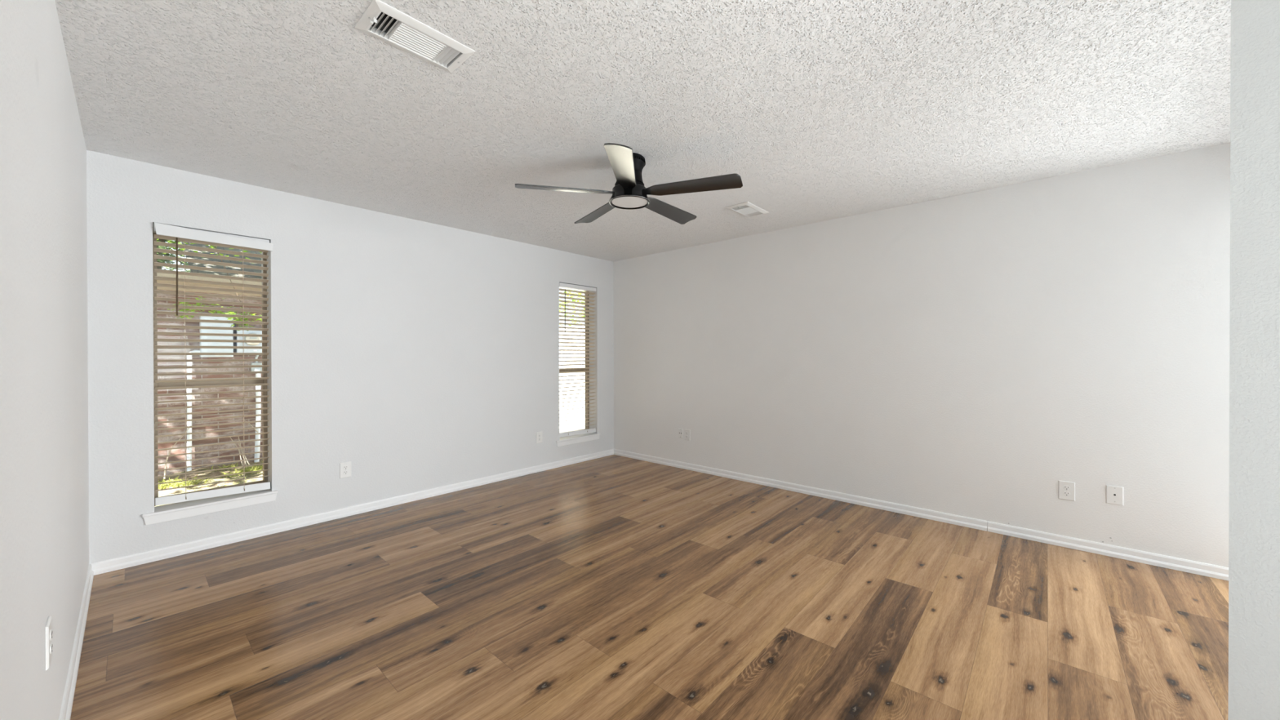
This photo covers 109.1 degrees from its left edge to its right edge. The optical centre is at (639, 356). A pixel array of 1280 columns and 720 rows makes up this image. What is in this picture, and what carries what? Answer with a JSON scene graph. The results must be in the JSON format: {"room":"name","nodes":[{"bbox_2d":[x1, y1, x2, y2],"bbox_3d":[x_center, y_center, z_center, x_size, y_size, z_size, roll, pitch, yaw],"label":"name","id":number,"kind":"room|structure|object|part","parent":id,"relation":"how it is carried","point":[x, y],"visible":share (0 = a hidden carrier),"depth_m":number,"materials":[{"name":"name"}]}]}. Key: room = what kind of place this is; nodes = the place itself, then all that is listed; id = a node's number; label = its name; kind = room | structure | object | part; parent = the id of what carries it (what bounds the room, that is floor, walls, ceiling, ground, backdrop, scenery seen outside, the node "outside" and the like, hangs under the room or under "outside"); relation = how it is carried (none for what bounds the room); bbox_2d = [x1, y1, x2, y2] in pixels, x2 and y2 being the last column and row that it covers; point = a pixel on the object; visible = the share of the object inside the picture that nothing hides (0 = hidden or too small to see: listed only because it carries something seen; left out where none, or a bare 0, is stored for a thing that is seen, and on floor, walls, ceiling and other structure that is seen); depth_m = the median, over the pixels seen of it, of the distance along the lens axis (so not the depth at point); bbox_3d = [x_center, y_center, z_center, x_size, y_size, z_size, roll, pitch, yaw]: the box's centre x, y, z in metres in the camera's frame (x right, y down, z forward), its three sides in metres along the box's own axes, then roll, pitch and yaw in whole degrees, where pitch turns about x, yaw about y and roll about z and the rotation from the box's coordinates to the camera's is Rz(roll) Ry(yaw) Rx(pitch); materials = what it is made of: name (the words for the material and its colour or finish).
{"room":"empty bedroom","nodes":[
{"label":"empty bedroom","id":0,"kind":"room"},
{"bbox_2d":[0,0,88,719],"bbox_3d":[-1.203,0.044,0.751,5.415,2.444,0.160,0,0,42],"label":"wall","id":1,"kind":"structure","parent":0,"point":[44,456],"depth_m":1.22,"materials":[{"name":"paint"}]},
{"bbox_2d":[44,616,52,670],"bbox_3d":[-1.683,0.815,1.298,0.080,0.122,0.009,0,0,42],"label":"wall outlet","id":2,"kind":"object","parent":1,"relation":"attached to","point":[48,628],"visible":1,"depth_m":1.27,"materials":[{"name":"plastic"}]},
{"bbox_2d":[49,643,52,653],"bbox_3d":[-1.681,0.834,1.300,0.034,0.029,0.003,0,0,42],"label":"receptacle","id":3,"kind":"object","parent":2,"relation":"attached to","point":[51,644],"depth_m":1.29,"materials":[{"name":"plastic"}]},
{"bbox_2d":[49,629,52,640],"bbox_3d":[-1.681,0.795,1.300,0.034,0.029,0.003,0,0,42],"label":"receptacle","id":4,"kind":"object","parent":2,"relation":"attached to","point":[51,630],"depth_m":1.29,"materials":[{"name":"plastic"}]},
{"bbox_2d":[58,563,93,719],"bbox_3d":[-1.201,1.231,0.875,5.254,0.069,0.017,0,0,42],"label":"baseboard","id":5,"kind":"structure","parent":1,"relation":"attached to","point":[69,690],"depth_m":1.86,"materials":[{"name":"paint"}]},
{"bbox_2d":[86,150,613,563],"bbox_3d":[-1.834,0.030,4.273,0.220,2.444,4.573,0,0,42],"label":"wall","id":6,"kind":"structure","parent":0,"point":[418,355],"depth_m":3.60,"materials":[{"name":"paint"}]},
{"bbox_2d":[142,226,277,524],"bbox_3d":[-2.881,0.100,3.073,0.228,1.856,0.651,0,0,42],"label":"window","id":7,"kind":"structure","parent":6,"relation":"in","point":[170,512],"depth_m":3.02,"materials":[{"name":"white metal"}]},
{"bbox_3d":[-2.860,0.968,3.058,0.173,0.016,0.651,0,0,42],"label":"sill","id":8,"kind":"part","parent":7,"relation":"part of","materials":[{"name":"paint"}]},
{"bbox_3d":[-2.936,0.190,3.136,0.032,0.047,0.530,0,0,42],"label":"meeting rail","id":9,"kind":"part","parent":7,"relation":"part of","materials":[{"name":"brown metal"}]},
{"bbox_2d":[153,222,273,506],"bbox_3d":[-2.812,0.062,3.031,0.113,1.773,0.574,0,0,42],"label":"window blind","id":10,"kind":"object","parent":7,"relation":"attached to","point":[163,231],"visible":1,"depth_m":3.02,"materials":[{"name":"plastic"}]},
{"bbox_3d":[-2.933,0.067,2.938,0.002,1.688,0.055,0,0,-45],"label":"ladder cord","id":11,"kind":"part","parent":10,"relation":"part of","materials":[{"name":"white fabric"}]},
{"bbox_3d":[-2.838,-0.800,3.043,0.056,0.048,0.564,0,0,42],"label":"head rail","id":12,"kind":"part","parent":10,"relation":"part of","materials":[{"name":"white plastic"}]},
{"bbox_3d":[-2.835,0.913,3.049,0.050,0.071,0.562,0,0,42],"label":"rail","id":13,"kind":"part","parent":10,"relation":"part of","materials":[{"name":"white plastic"}]},
{"bbox_3d":[-2.743,0.070,3.151,0.002,1.697,0.055,0,0,-45],"label":"ladder cord","id":14,"kind":"part","parent":10,"relation":"part of","materials":[{"name":"white fabric"}]},
{"bbox_2d":[339,461,351,478],"bbox_3d":[-2.308,0.891,3.572,0.009,0.122,0.080,0,0,42],"label":"wall outlet","id":15,"kind":"object","parent":6,"relation":"attached to","point":[345,467],"visible":1,"depth_m":3.57,"materials":[{"name":"plastic"}]},
{"bbox_2d":[89,448,613,575],"bbox_3d":[-1.744,1.218,4.200,0.017,0.069,4.252,0,0,42],"label":"baseboard","id":16,"kind":"structure","parent":6,"relation":"attached to","point":[135,559],"depth_m":3.37,"materials":[{"name":"paint"}]},
{"bbox_2d":[536,431,542,443],"bbox_3d":[-1.090,0.880,4.936,0.009,0.122,0.080,0,0,42],"label":"wall outlet","id":17,"kind":"object","parent":6,"relation":"attached to","point":[539,434],"visible":1,"depth_m":4.93,"materials":[{"name":"plastic"}]},
{"bbox_2d":[555,291,600,446],"bbox_3d":[-0.791,0.087,5.412,0.228,1.856,0.661,0,0,42],"label":"window","id":18,"kind":"structure","parent":6,"relation":"in","point":[568,440],"depth_m":5.55,"materials":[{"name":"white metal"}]},
{"bbox_3d":[-0.846,0.177,5.476,0.032,0.047,0.540,0,0,42],"label":"meeting rail","id":19,"kind":"part","parent":18,"relation":"part of","materials":[{"name":"brown metal"}]},
{"bbox_3d":[-0.849,0.052,5.477,0.055,1.787,0.582,0,0,42],"label":"frame","id":20,"kind":"part","parent":18,"relation":"part of","materials":[{"name":"brown metal"}]},
{"bbox_2d":[559,282,595,437],"bbox_3d":[-0.742,0.048,5.381,0.070,1.771,0.575,0,0,42],"label":"window blind","id":21,"kind":"object","parent":18,"relation":"attached to","point":[566,286],"visible":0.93,"depth_m":5.38,"materials":[{"name":"plastic"}]},
{"bbox_3d":[-0.845,0.056,5.276,0.002,1.692,0.055,0,0,-45],"label":"ladder cord","id":22,"kind":"part","parent":21,"relation":"part of","materials":[{"name":"white fabric"}]},
{"bbox_3d":[-0.748,-0.813,5.382,0.056,0.048,0.574,0,0,42],"label":"head rail","id":23,"kind":"part","parent":21,"relation":"part of","materials":[{"name":"white plastic"}]},
{"bbox_3d":[-0.745,0.902,5.388,0.050,0.063,0.572,0,0,42],"label":"rail","id":24,"kind":"part","parent":21,"relation":"part of","materials":[{"name":"white plastic"}]},
{"bbox_3d":[-0.651,0.057,5.492,0.002,1.697,0.055,0,0,-45],"label":"ladder cord","id":25,"kind":"part","parent":21,"relation":"part of","materials":[{"name":"white fabric"}]},
{"bbox_3d":[-0.770,0.955,5.397,0.173,0.016,0.661,0,0,42],"label":"sill","id":26,"kind":"part","parent":18,"relation":"part of","materials":[{"name":"paint"}]},
{"bbox_2d":[54,0,1231,262],"bbox_3d":[2.092,-1.259,2.267,8.625,0.140,6.821,0,0,42],"label":"ceiling","id":27,"kind":"structure","parent":0,"point":[823,110],"depth_m":2.09,"materials":[{"name":"white paint"}]},
{"bbox_2d":[354,0,475,72],"bbox_3d":[-0.830,-1.227,1.697,0.201,0.131,0.356,0,0,42],"label":"ceiling vent","id":28,"kind":"object","parent":27,"relation":"in","point":[380,20],"visible":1,"depth_m":1.68,"materials":[{"name":"metal"}]},
{"bbox_3d":[-0.927,-1.166,1.586,0.036,0.012,0.016,0,0,42],"label":"damper lever","id":29,"kind":"part","parent":28,"relation":"part of","materials":[{"name":"metal"}]},
{"bbox_2d":[515,142,742,224],"bbox_3d":[-0.041,-1.055,2.777,1.290,0.266,1.248,0,0,42],"label":"ceiling fan","id":30,"kind":"object","parent":27,"relation":"hanging from","point":[629,192],"visible":1,"depth_m":2.64,"materials":[{"name":"black metal"}]},
{"bbox_3d":[-0.432,-0.971,2.644,0.567,0.011,0.136,-1,13,-14],"label":"fan blade","id":31,"kind":"part","parent":30,"relation":"part of","materials":[{"name":"black wood"}]},
{"bbox_3d":[-0.269,-0.973,3.061,0.136,0.011,0.567,-14,7,-32],"label":"fan blade","id":32,"kind":"part","parent":30,"relation":"part of","materials":[{"name":"black wood"}]},
{"bbox_3d":[-0.085,-0.970,2.360,0.136,0.011,0.567,12,2,3],"label":"fan blade","id":33,"kind":"part","parent":30,"relation":"part of","materials":[{"name":"wood"}]},
{"bbox_2d":[611,196,647,208],"bbox_3d":[-0.063,-0.927,2.740,0.215,0.008,0.215,0,0,42],"label":"diffuser","id":34,"kind":"object","parent":30,"relation":"attached to","point":[616,202],"depth_m":2.73,"materials":[{"name":"white glass"}]},
{"bbox_3d":[0.179,-0.974,3.035,0.136,0.011,0.567,-15,-10,38],"label":"fan blade","id":35,"kind":"part","parent":30,"relation":"part of","materials":[{"name":"black wood"}]},
{"bbox_3d":[0.293,-0.972,2.602,0.567,0.011,0.136,1,-11,21],"label":"fan blade","id":36,"kind":"part","parent":30,"relation":"part of","materials":[{"name":"black wood"}]},
{"bbox_2d":[725,201,768,217],"bbox_3d":[0.873,-1.238,3.705,0.201,0.131,0.356,0,0,42],"label":"ceiling vent","id":37,"kind":"object","parent":27,"relation":"in","point":[746,209],"visible":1,"depth_m":3.68,"materials":[{"name":"metal"}]},
{"bbox_2d":[70,454,1228,719],"bbox_3d":[0.050,1.257,2.524,5.125,0.001,4.463,0,0,42],"label":"floor","id":38,"kind":"structure","parent":0,"point":[613,587],"depth_m":2.19,"materials":[{"name":"brown wood"}]},
{"bbox_2d":[613,142,1230,567],"bbox_3d":[1.591,0.025,4.172,5.025,2.444,0.160,0,0,42],"label":"wall","id":39,"kind":"structure","parent":0,"point":[973,354],"depth_m":3.29,"materials":[{"name":"paint"}]},
{"bbox_2d":[678,428,683,438],"bbox_3d":[0.453,0.861,5.080,0.069,0.106,0.009,0,0,42],"label":"phone jack plate","id":40,"kind":"object","parent":39,"relation":"attached to","point":[680,430],"visible":1,"depth_m":5.07,"materials":[{"name":"plastic"}]},
{"bbox_2d":[684,428,689,440],"bbox_3d":[0.518,0.866,5.022,0.080,0.122,0.009,0,0,42],"label":"wall outlet","id":41,"kind":"object","parent":39,"relation":"attached to","point":[686,432],"visible":1,"depth_m":5.02,"materials":[{"name":"plastic"}]},
{"bbox_2d":[613,448,1228,580],"bbox_3d":[1.534,1.213,4.111,5.024,0.069,0.017,0,0,42],"label":"baseboard","id":42,"kind":"structure","parent":39,"relation":"attached to","point":[1146,557],"depth_m":3.29,"materials":[{"name":"paint"}]},
{"bbox_2d":[1057,480,1075,501],"bbox_3d":[2.797,0.881,2.986,0.080,0.122,0.009,0,0,42],"label":"wall outlet","id":43,"kind":"object","parent":39,"relation":"attached to","point":[1066,490],"visible":1,"depth_m":2.98,"materials":[{"name":"plastic"}]},
{"bbox_2d":[1062,491,1070,496],"bbox_3d":[2.795,0.901,2.984,0.034,0.029,0.003,0,0,42],"label":"receptacle","id":44,"kind":"object","parent":43,"relation":"attached to","point":[1064,493],"depth_m":2.98,"materials":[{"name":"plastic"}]},
{"bbox_2d":[1062,485,1070,489],"bbox_3d":[2.795,0.862,2.984,0.034,0.029,0.003,0,0,42],"label":"receptacle","id":45,"kind":"object","parent":43,"relation":"attached to","point":[1064,487],"depth_m":2.98,"materials":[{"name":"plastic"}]},
{"bbox_2d":[1106,484,1123,505],"bbox_3d":[2.961,0.867,2.841,0.076,0.115,0.007,0,0,42],"label":"cable plate","id":46,"kind":"object","parent":39,"relation":"attached to","point":[1114,495],"visible":1,"depth_m":2.84,"materials":[{"name":"plastic"}]},
{"bbox_2d":[1228,0,1279,719],"bbox_3d":[1.298,0.042,0.417,0.919,2.444,0.450,0,0,42],"label":"wall","id":47,"kind":"structure","parent":0,"point":[1254,522],"depth_m":0.75,"materials":[{"name":"paint"}]},
{"label":"outside","id":48,"kind":"structure","parent":0,"visible":0},
{"bbox_2d":[154,424,559,506],"bbox_3d":[-3.328,1.226,4.991,3.040,0.123,17.000,0,0,42],"label":"ground","id":49,"kind":"structure","parent":48,"point":[210,473],"depth_m":4.51,"materials":[{"name":"green plant"}]},
{"bbox_2d":[164,427,189,479],"bbox_3d":[-4.518,0.935,4.450,0.016,0.482,0.202,0,0,22],"label":"stem","id":50,"kind":"object","parent":49,"relation":"on","point":[188,428],"visible":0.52,"depth_m":4.38,"materials":[{"name":"beige plant"}]},
{"bbox_2d":[158,473,209,489],"bbox_3d":[-4.360,1.201,4.227,0.601,0.142,0.391,0,0,-41],"label":"clump","id":51,"kind":"object","parent":49,"relation":"on","point":[180,484],"visible":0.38,"depth_m":4.25,"materials":[{"name":"green plant"}]},
{"bbox_2d":[156,239,262,330],"bbox_3d":[-5.319,-1.051,2.606,3.290,4.635,7.005,0,0,42],"label":"tree","id":52,"kind":"object","parent":49,"relation":"on","point":[211,246],"visible":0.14,"depth_m":4.12,"materials":[{"name":"green plant"}]},
{"bbox_2d":[156,241,262,475],"bbox_3d":[-6.972,-0.567,4.615,4.050,3.850,11.600,0,0,42],"label":"house","id":53,"kind":"structure","parent":49,"relation":"on","point":[175,458],"depth_m":4.85,"materials":[{"name":"red brick"}]},
{"bbox_2d":[199,315,235,357],"bbox_3d":[-4.527,-0.219,4.893,0.128,0.455,0.284,0,0,42],"label":"panel","id":54,"kind":"object","parent":53,"relation":"attached to","point":[202,324],"visible":0.43,"depth_m":4.84,"materials":[{"name":"white plastic"}]},
{"bbox_2d":[186,350,199,471],"bbox_3d":[-4.667,0.564,4.767,0.038,1.261,0.115,0,0,42],"label":"conduit pipe","id":55,"kind":"object","parent":54,"relation":"attached to","point":[188,357],"visible":0.64,"depth_m":4.73,"materials":[{"name":"white plastic"}]},
{"bbox_2d":[235,327,262,352],"bbox_3d":[-4.321,-0.176,5.072,0.196,0.288,0.252,0,0,42],"label":"meter box","id":56,"kind":"object","parent":53,"relation":"attached to","point":[259,332],"visible":0.6,"depth_m":5.03,"materials":[{"name":"grey plastic"}]},
{"bbox_2d":[250,355,262,371],"bbox_3d":[-4.331,0.078,5.150,0.078,0.228,0.100,0,0,42],"label":"utility box","id":57,"kind":"object","parent":53,"relation":"attached to","point":[252,369],"visible":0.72,"depth_m":5.13,"materials":[{"name":"grey plastic"}]},
{"bbox_2d":[253,373,261,462],"bbox_3d":[-4.325,0.698,5.150,0.046,1.011,0.063,0,0,42],"label":"conduit pipe","id":58,"kind":"object","parent":53,"relation":"attached to","point":[258,387],"visible":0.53,"depth_m":5.14,"materials":[{"name":"white plastic"}]},
{"bbox_2d":[203,462,238,471],"bbox_3d":[-4.412,1.192,4.813,0.213,0.111,0.322,0,0,42],"label":"clump","id":59,"kind":"object","parent":49,"relation":"on","point":[224,466],"visible":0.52,"depth_m":4.84,"materials":[{"name":"green plant"}]},
{"bbox_2d":[217,460,262,477],"bbox_3d":[-4.048,1.187,4.752,0.532,0.157,0.453,0,0,-11],"label":"clump","id":60,"kind":"object","parent":49,"relation":"on","point":[254,468],"visible":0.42,"depth_m":4.68,"materials":[{"name":"green plant"}]},
{"bbox_2d":[230,418,257,467],"bbox_3d":[-4.264,0.933,4.909,0.108,0.524,0.237,0,0,42],"label":"stem","id":61,"kind":"object","parent":49,"relation":"on","point":[242,419],"visible":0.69,"depth_m":4.87,"materials":[{"name":"beige plant"}]},
{"bbox_2d":[559,288,584,326],"bbox_3d":[-0.516,-0.493,9.175,2.557,3.446,2.327,0,0,42],"label":"tree","id":62,"kind":"object","parent":49,"relation":"on","point":[572,296],"visible":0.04,"depth_m":9.09,"materials":[{"name":"green plant"}]},
{"bbox_2d":[559,325,585,426],"bbox_3d":[-0.758,0.397,7.415,2.380,1.880,0.146,0,0,42],"label":"fence","id":63,"kind":"object","parent":49,"relation":"on","point":[581,326],"visible":0.09,"depth_m":7.65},
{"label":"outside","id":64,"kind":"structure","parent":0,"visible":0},
{"bbox_2d":[156,238,191,271],"bbox_3d":[-10.322,-2.101,9.740,4.368,6.685,5.695,0,0,42],"label":"tree","id":65,"kind":"object","parent":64,"point":[159,260],"visible":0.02,"depth_m":9.57,"materials":[{"name":"green plant"}]},
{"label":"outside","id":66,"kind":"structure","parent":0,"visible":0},
{"bbox_2d":[559,424,585,432],"bbox_3d":[-1.491,1.171,6.098,1.655,0.055,2.700,0,0,42],"label":"path","id":67,"kind":"structure","parent":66,"point":[565,425],"depth_m":7.22,"materials":[{"name":"concrete"}]}
]}

